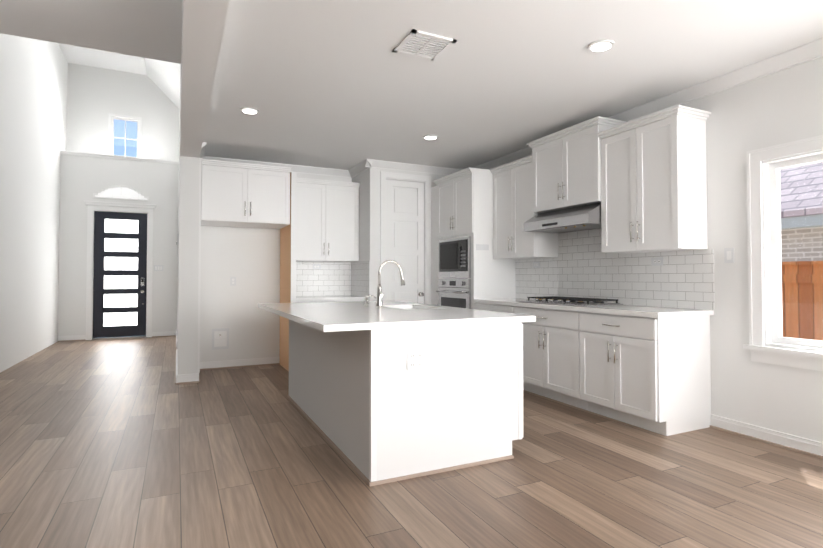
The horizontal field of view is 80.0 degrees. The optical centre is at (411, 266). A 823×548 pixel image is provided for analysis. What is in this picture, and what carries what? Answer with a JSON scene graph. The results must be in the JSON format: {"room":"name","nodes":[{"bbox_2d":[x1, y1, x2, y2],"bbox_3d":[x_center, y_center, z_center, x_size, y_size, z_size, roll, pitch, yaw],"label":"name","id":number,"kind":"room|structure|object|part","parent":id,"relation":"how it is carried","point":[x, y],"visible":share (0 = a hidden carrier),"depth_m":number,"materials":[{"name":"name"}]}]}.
{"room":"kitchen","nodes":[
{"label":"kitchen","id":0,"kind":"room"},
{"bbox_2d":[0,0,182,63],"bbox_3d":[-2.812,-1.964,-0.917,5.940,0.060,9.850,1,-1,-26],"label":"ceiling","id":1,"kind":"structure","parent":0,"point":[150,29],"depth_m":3.71,"materials":[{"name":"white paint"}]},
{"bbox_2d":[58,43,146,74],"bbox_3d":[-4.411,-4.116,7.041,1.990,0.100,6.980,1,-1,-26],"label":"ceiling","id":2,"kind":"structure","parent":0,"point":[101,59],"depth_m":9.49,"materials":[{"name":"white paint"}]},
{"bbox_2d":[180,0,229,157],"bbox_3d":[-0.213,-1.653,0.762,0.204,0.610,10.645,1,-1,-26],"label":"header beam","id":3,"kind":"structure","parent":0,"point":[203,23],"depth_m":3.14,"materials":[{"name":"white paint"}]},
{"bbox_2d":[0,336,822,547],"bbox_3d":[0.180,1.304,4.412,20.000,0.050,21.000,1,-1,-26],"label":"floor","id":4,"kind":"structure","parent":0,"point":[119,443],"depth_m":2.88,"materials":[{"name":"brown wood"}]},
{"bbox_2d":[201,159,296,371],"bbox_3d":[-2.085,0.039,6.199,1.090,2.555,0.724,1,-1,-26],"label":"upper cabinet","id":5,"kind":"object","parent":4,"relation":"on","point":[243,195],"visible":0.98,"depth_m":6.01,"materials":[{"name":"white paint"}]},
{"bbox_3d":[-1.622,0.072,6.420,0.064,2.500,0.724,1,-1,-26],"label":"fridge surround panel","id":6,"kind":"part","parent":5,"relation":"part of","materials":[{"name":"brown wood"}]},
{"bbox_2d":[296,295,365,302],"bbox_3d":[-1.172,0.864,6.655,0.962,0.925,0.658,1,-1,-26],"label":"countertop","id":7,"kind":"structure","parent":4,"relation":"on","point":[332,298],"depth_m":6.42,"materials":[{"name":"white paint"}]},
{"bbox_2d":[287,320,533,485],"bbox_3d":[-0.221,0.830,4.074,1.138,0.885,2.302,1,-1,-26],"label":"kitchen island","id":8,"kind":"object","parent":4,"relation":"on","point":[381,391],"depth_m":3.06,"materials":[{"name":"white wood"}]},
{"bbox_2d":[258,301,469,331],"bbox_3d":[-0.575,0.365,3.984,0.950,0.039,2.416,1,-1,-26],"label":"island countertop","id":9,"kind":"structure","parent":8,"relation":"on","point":[324,316],"depth_m":3.27,"materials":[{"name":"white stone"}]},
{"bbox_2d":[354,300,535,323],"bbox_3d":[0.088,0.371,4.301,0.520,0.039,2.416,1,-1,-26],"label":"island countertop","id":10,"kind":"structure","parent":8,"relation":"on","point":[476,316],"depth_m":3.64,"materials":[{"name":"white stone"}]},
{"bbox_2d":[364,295,375,304],"bbox_3d":[-0.391,0.311,4.637,0.119,0.097,0.044,1,-1,-26],"label":"soap dispenser","id":11,"kind":"object","parent":10,"relation":"on","point":[366,299],"depth_m":4.61,"materials":[{"name":"silver metal"}]},
{"bbox_2d":[431,167,515,308],"bbox_3d":[0.749,0.071,6.496,0.711,2.505,1.110,1,-1,-26],"label":"tall cabinet","id":12,"kind":"object","parent":4,"relation":"on","point":[466,268],"visible":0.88,"depth_m":6.08,"materials":[{"name":"white paint"}]},
{"bbox_2d":[436,279,470,308],"bbox_3d":[0.517,0.521,6.253,0.091,0.735,0.760,1,-1,-26],"label":"oven","id":13,"kind":"object","parent":12,"relation":"in","point":[452,292],"depth_m":6.20,"materials":[{"name":"silver metal"}]},
{"bbox_2d":[439,236,470,277],"bbox_3d":[0.522,-0.112,6.269,0.079,0.510,0.760,1,-1,-26],"label":"microwave","id":14,"kind":"object","parent":12,"relation":"in","point":[454,251],"depth_m":6.21,"materials":[{"name":"silver metal"}]},
{"bbox_3d":[0.860,-0.239,5.943,0.180,0.070,0.005,1,-1,-26],"label":"outlet tower plate","id":15,"kind":"part","parent":12,"relation":"part of","materials":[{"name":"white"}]},
{"bbox_2d":[474,304,507,312],"bbox_3d":[1.207,0.862,5.626,0.622,0.885,0.830,1,-1,-26],"label":"base cabinet","id":16,"kind":"object","parent":4,"relation":"on","point":[488,307],"depth_m":5.53,"materials":[{"name":"white paint"}]},
{"bbox_2d":[508,304,571,404],"bbox_3d":[1.560,0.847,4.888,0.622,0.885,1.054,1,-1,-26],"label":"base cabinet","id":17,"kind":"object","parent":4,"relation":"on","point":[547,341],"depth_m":4.71,"materials":[{"name":"white paint"}]},
{"bbox_2d":[572,312,710,435],"bbox_3d":[1.917,0.831,4.144,0.622,0.885,0.843,1,-1,-26],"label":"base cabinet","id":18,"kind":"object","parent":4,"relation":"on","point":[647,367],"depth_m":3.84,"materials":[{"name":"white paint"}]},
{"bbox_2d":[472,298,713,319],"bbox_3d":[1.560,0.383,4.872,0.645,0.039,2.512,1,-1,-26],"label":"countertop","id":19,"kind":"structure","parent":18,"relation":"on","point":[560,305],"depth_m":4.24,"materials":[{"name":"white stone"}]},
{"bbox_2d":[519,296,622,305],"bbox_3d":[1.563,0.338,4.900,0.495,0.052,0.912,1,-1,-26],"label":"cooktop","id":20,"kind":"object","parent":19,"relation":"in","point":[554,300],"depth_m":4.70,"materials":[{"name":"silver metal"}]},
{"bbox_2d":[0,33,822,442],"bbox_3d":[-2.439,-1.507,2.718,10.040,5.500,16.380,1,-1,-26],"label":"wall","id":21,"kind":"structure","parent":0,"point":[52,101],"depth_m":6.56,"materials":[{"name":"white paint"}]},
{"bbox_2d":[60,150,178,164],"bbox_3d":[-6.847,-2.137,9.251,4.440,0.065,0.535,1,-1,-26],"label":"trim","id":22,"kind":"structure","parent":21,"relation":"attached to","point":[117,157],"depth_m":9.51,"materials":[{"name":"white"}]},
{"bbox_2d":[93,211,146,337],"bbox_3d":[-5.663,0.147,9.528,0.904,2.421,0.120,1,-1,-26],"label":"front door","id":23,"kind":"structure","parent":21,"relation":"in","point":[120,276],"depth_m":9.55,"materials":[{"name":"black wood"}]},
{"bbox_2d":[84,200,155,339],"bbox_3d":[-5.679,0.071,9.578,1.200,2.635,0.268,1,-1,-26],"label":"door frame","id":24,"kind":"structure","parent":21,"relation":"attached to","point":[102,206],"depth_m":9.45,"materials":[{"name":"white"}]},
{"bbox_2d":[93,185,147,200],"bbox_3d":[-5.645,-1.454,9.540,0.930,0.282,0.022,1,-1,-26],"label":"transom","id":25,"kind":"object","parent":21,"relation":"attached to","point":[122,192],"visible":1,"depth_m":9.53,"materials":[{"name":"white glass"}]},
{"bbox_2d":[108,113,141,156],"bbox_3d":[-5.872,-2.637,10.061,0.590,0.930,0.095,1,-1,-26],"label":"clerestory window","id":26,"kind":"structure","parent":21,"relation":"in","point":[111,137],"depth_m":10.06,"materials":[{"name":"white"}]},
{"bbox_2d":[154,265,162,270],"bbox_3d":[-5.054,0.022,9.800,0.170,0.116,0.009,1,-1,-26],"label":"light switch","id":27,"kind":"object","parent":21,"relation":"attached to","point":[158,267],"depth_m":9.80,"materials":[{"name":"white plastic"}]},
{"bbox_2d":[200,142,207,158],"bbox_3d":[-2.543,-1.381,5.945,0.075,0.095,0.685,1,-1,-26],"label":"crown molding","id":28,"kind":"structure","parent":21,"relation":"attached to","point":[204,144],"depth_m":5.87,"materials":[{"name":"white wood"}]},
{"bbox_2d":[212,328,228,349],"bbox_3d":[-2.485,0.933,6.376,0.196,0.269,0.030,1,-1,-26],"label":"electrical outlet","id":29,"kind":"object","parent":21,"relation":"attached to","point":[220,338],"depth_m":6.38,"materials":[{"name":"white plastic"}]},
{"bbox_2d":[230,277,235,285],"bbox_3d":[-2.352,0.191,6.455,0.063,0.105,0.030,1,-1,-26],"label":"electrical outlet","id":30,"kind":"object","parent":21,"relation":"attached to","point":[232,279],"depth_m":6.46,"materials":[{"name":"white plastic"}]},
{"bbox_2d":[208,156,347,177],"bbox_3d":[-1.802,-1.365,6.726,2.086,0.095,0.075,1,-1,-26],"label":"crown molding","id":31,"kind":"structure","parent":21,"relation":"attached to","point":[294,168],"depth_m":6.86,"materials":[{"name":"white wood"}]},
{"bbox_2d":[296,177,359,261],"bbox_3d":[-1.230,-0.628,6.809,0.958,1.095,0.387,1,-1,-26],"label":"upper cabinet","id":32,"kind":"object","parent":21,"relation":"attached to","point":[327,220],"visible":0.9,"depth_m":6.68,"materials":[{"name":"white paint"}]},
{"bbox_2d":[296,261,369,296],"bbox_3d":[-1.149,0.159,6.628,0.963,0.482,0.757,1,-1,-26],"label":"backsplash","id":33,"kind":"structure","parent":21,"relation":"attached to","point":[339,278],"depth_m":6.96,"materials":[{"name":"tile"}]},
{"bbox_2d":[313,264,320,268],"bbox_3d":[-1.342,-0.006,6.943,0.101,0.058,0.030,1,-1,-26],"label":"electrical outlet","id":34,"kind":"object","parent":33,"relation":"attached to","point":[315,266],"depth_m":6.94,"materials":[{"name":"white plastic"}]},
{"bbox_2d":[348,161,364,177],"bbox_3d":[-0.734,-1.363,6.825,0.075,0.095,0.660,1,-1,-26],"label":"crown molding","id":35,"kind":"structure","parent":21,"relation":"attached to","point":[359,168],"depth_m":6.90,"materials":[{"name":"white wood"}]},
{"bbox_2d":[386,179,423,303],"bbox_3d":[-0.077,0.065,6.724,0.578,2.502,0.105,1,-1,-26],"label":"pantry door","id":36,"kind":"structure","parent":21,"relation":"in","point":[405,225],"depth_m":6.76,"materials":[{"name":"white wood"}]},
{"bbox_2d":[380,171,430,304],"bbox_3d":[-0.096,0.025,6.763,0.762,2.606,0.132,1,-1,-26],"label":"door frame","id":37,"kind":"structure","parent":21,"relation":"attached to","point":[426,180],"depth_m":6.82,"materials":[{"name":"white wood"}]},
{"bbox_2d":[364,159,463,175],"bbox_3d":[0.089,-1.363,6.789,1.529,0.095,0.075,1,-1,-26],"label":"crown molding","id":38,"kind":"structure","parent":21,"relation":"attached to","point":[368,163],"depth_m":6.72,"materials":[{"name":"white wood"}]},
{"bbox_2d":[58,331,822,458],"bbox_3d":[-1.632,1.196,2.826,8.160,0.100,15.500,1,-1,-26],"label":"baseboard","id":39,"kind":"structure","parent":21,"relation":"attached to","point":[809,447],"depth_m":3.76,"materials":[{"name":"white wood"}]},
{"bbox_2d":[490,156,557,258],"bbox_3d":[1.299,-0.650,5.737,0.387,1.095,0.764,1,-1,-26],"label":"upper cabinet","id":40,"kind":"object","parent":21,"relation":"attached to","point":[512,198],"visible":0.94,"depth_m":5.61,"materials":[{"name":"white paint"}]},
{"bbox_2d":[527,116,626,212],"bbox_3d":[1.657,-0.974,4.973,0.407,0.760,1.010,1,-1,-26],"label":"upper cabinet","id":41,"kind":"object","parent":21,"relation":"attached to","point":[566,165],"visible":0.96,"depth_m":4.83,"materials":[{"name":"white paint"}]},
{"bbox_2d":[523,202,600,232],"bbox_3d":[1.619,-0.481,4.945,0.492,0.222,0.922,1,-1,-26],"label":"range hood","id":42,"kind":"object","parent":41,"relation":"attached to","point":[581,218],"visible":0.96,"depth_m":4.80,"materials":[{"name":"silver metal"}]},
{"bbox_2d":[515,228,714,309],"bbox_3d":[1.850,-0.009,5.016,0.008,0.750,2.516,1,-1,-26],"label":"backsplash","id":43,"kind":"structure","parent":21,"relation":"attached to","point":[582,265],"depth_m":4.72,"materials":[{"name":"tile"}]},
{"bbox_2d":[473,38,822,169],"bbox_3d":[3.080,-1.456,2.405,0.075,0.095,10.570,1,-1,-26],"label":"crown molding","id":44,"kind":"structure","parent":21,"relation":"attached to","point":[804,53],"depth_m":3.83,"materials":[{"name":"white"}]},
{"bbox_2d":[597,105,710,253],"bbox_3d":[2.042,-0.683,4.185,0.387,1.095,0.810,1,-1,-26],"label":"upper cabinet","id":45,"kind":"object","parent":21,"relation":"attached to","point":[653,182],"visible":1,"depth_m":3.98,"materials":[{"name":"white paint"}]},
{"bbox_2d":[724,248,733,262],"bbox_3d":[2.446,-0.089,3.775,0.008,0.116,0.072,1,-1,-26],"label":"light switch","id":46,"kind":"object","parent":21,"relation":"attached to","point":[728,255],"visible":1,"depth_m":3.77,"materials":[{"name":"white plastic"}]},
{"bbox_2d":[743,135,822,370],"bbox_3d":[2.888,-0.097,2.956,0.200,1.551,1.610,1,-1,-26],"label":"window frame","id":47,"kind":"structure","parent":21,"relation":"attached to","point":[759,161],"depth_m":3.56,"materials":[{"name":"white wood"}]},
{"bbox_2d":[769,154,822,347],"bbox_3d":[2.937,-0.115,2.979,0.050,1.308,1.356,1,-1,-26],"label":"window","id":48,"kind":"structure","parent":21,"relation":"in","point":[776,260],"depth_m":3.54,"materials":[{"name":"white"}]},
{"bbox_2d":[203,0,822,169],"bbox_3d":[0.373,-1.497,4.120,3.756,0.060,16.200,1,-1,-26],"label":"ceiling","id":49,"kind":"structure","parent":0,"point":[337,84],"depth_m":3.65,"materials":[{"name":"white paint"}]},
{"bbox_2d":[240,107,258,114],"bbox_3d":[-1.505,-1.451,4.562,0.170,0.013,0.170,1,-1,-26],"label":"recessed light","id":50,"kind":"object","parent":49,"relation":"in","point":[249,110],"visible":0.96,"depth_m":4.53,"materials":[{"name":"white"}]},
{"bbox_2d":[393,29,456,60],"bbox_3d":[0.084,-1.478,3.283,0.320,0.012,0.320,1,-1,-26],"label":"ceiling vent","id":51,"kind":"object","parent":49,"relation":"in","point":[422,45],"visible":0.96,"depth_m":3.26,"materials":[{"name":"white metal"}]},
{"bbox_2d":[423,135,437,139],"bbox_3d":[0.210,-1.433,5.427,0.170,0.013,0.170,1,-1,-26],"label":"recessed light","id":52,"kind":"object","parent":49,"relation":"in","point":[430,137],"visible":0.98,"depth_m":5.40,"materials":[{"name":"white"}]},
{"bbox_2d":[587,39,614,52],"bbox_3d":[1.269,-1.478,3.285,0.170,0.013,0.170,1,-1,-26],"label":"recessed light","id":53,"kind":"object","parent":49,"relation":"in","point":[600,46],"visible":0.96,"depth_m":3.27,"materials":[{"name":"white"}]},
{"label":"outside","id":54,"kind":"structure","parent":0,"visible":0},
{"bbox_3d":[6.236,2.354,6.736,9.050,0.050,22.000,1,-1,-26],"label":"ground","id":55,"kind":"structure","parent":54,"visible":0},
{"bbox_2d":[780,162,822,261],"bbox_3d":[8.360,-0.849,7.821,5.000,6.400,22.000,1,-1,-26],"label":"house","id":56,"kind":"structure","parent":55,"relation":"on","point":[804,215],"depth_m":7.70,"materials":[{"name":"brick"}]},
{"bbox_2d":[782,261,822,340],"bbox_3d":[4.387,1.125,5.876,0.130,2.370,18.000,1,-1,-26],"label":"fence","id":57,"kind":"object","parent":55,"relation":"on","point":[794,296],"depth_m":5.62,"materials":[{"name":"brown wood"}]}
]}

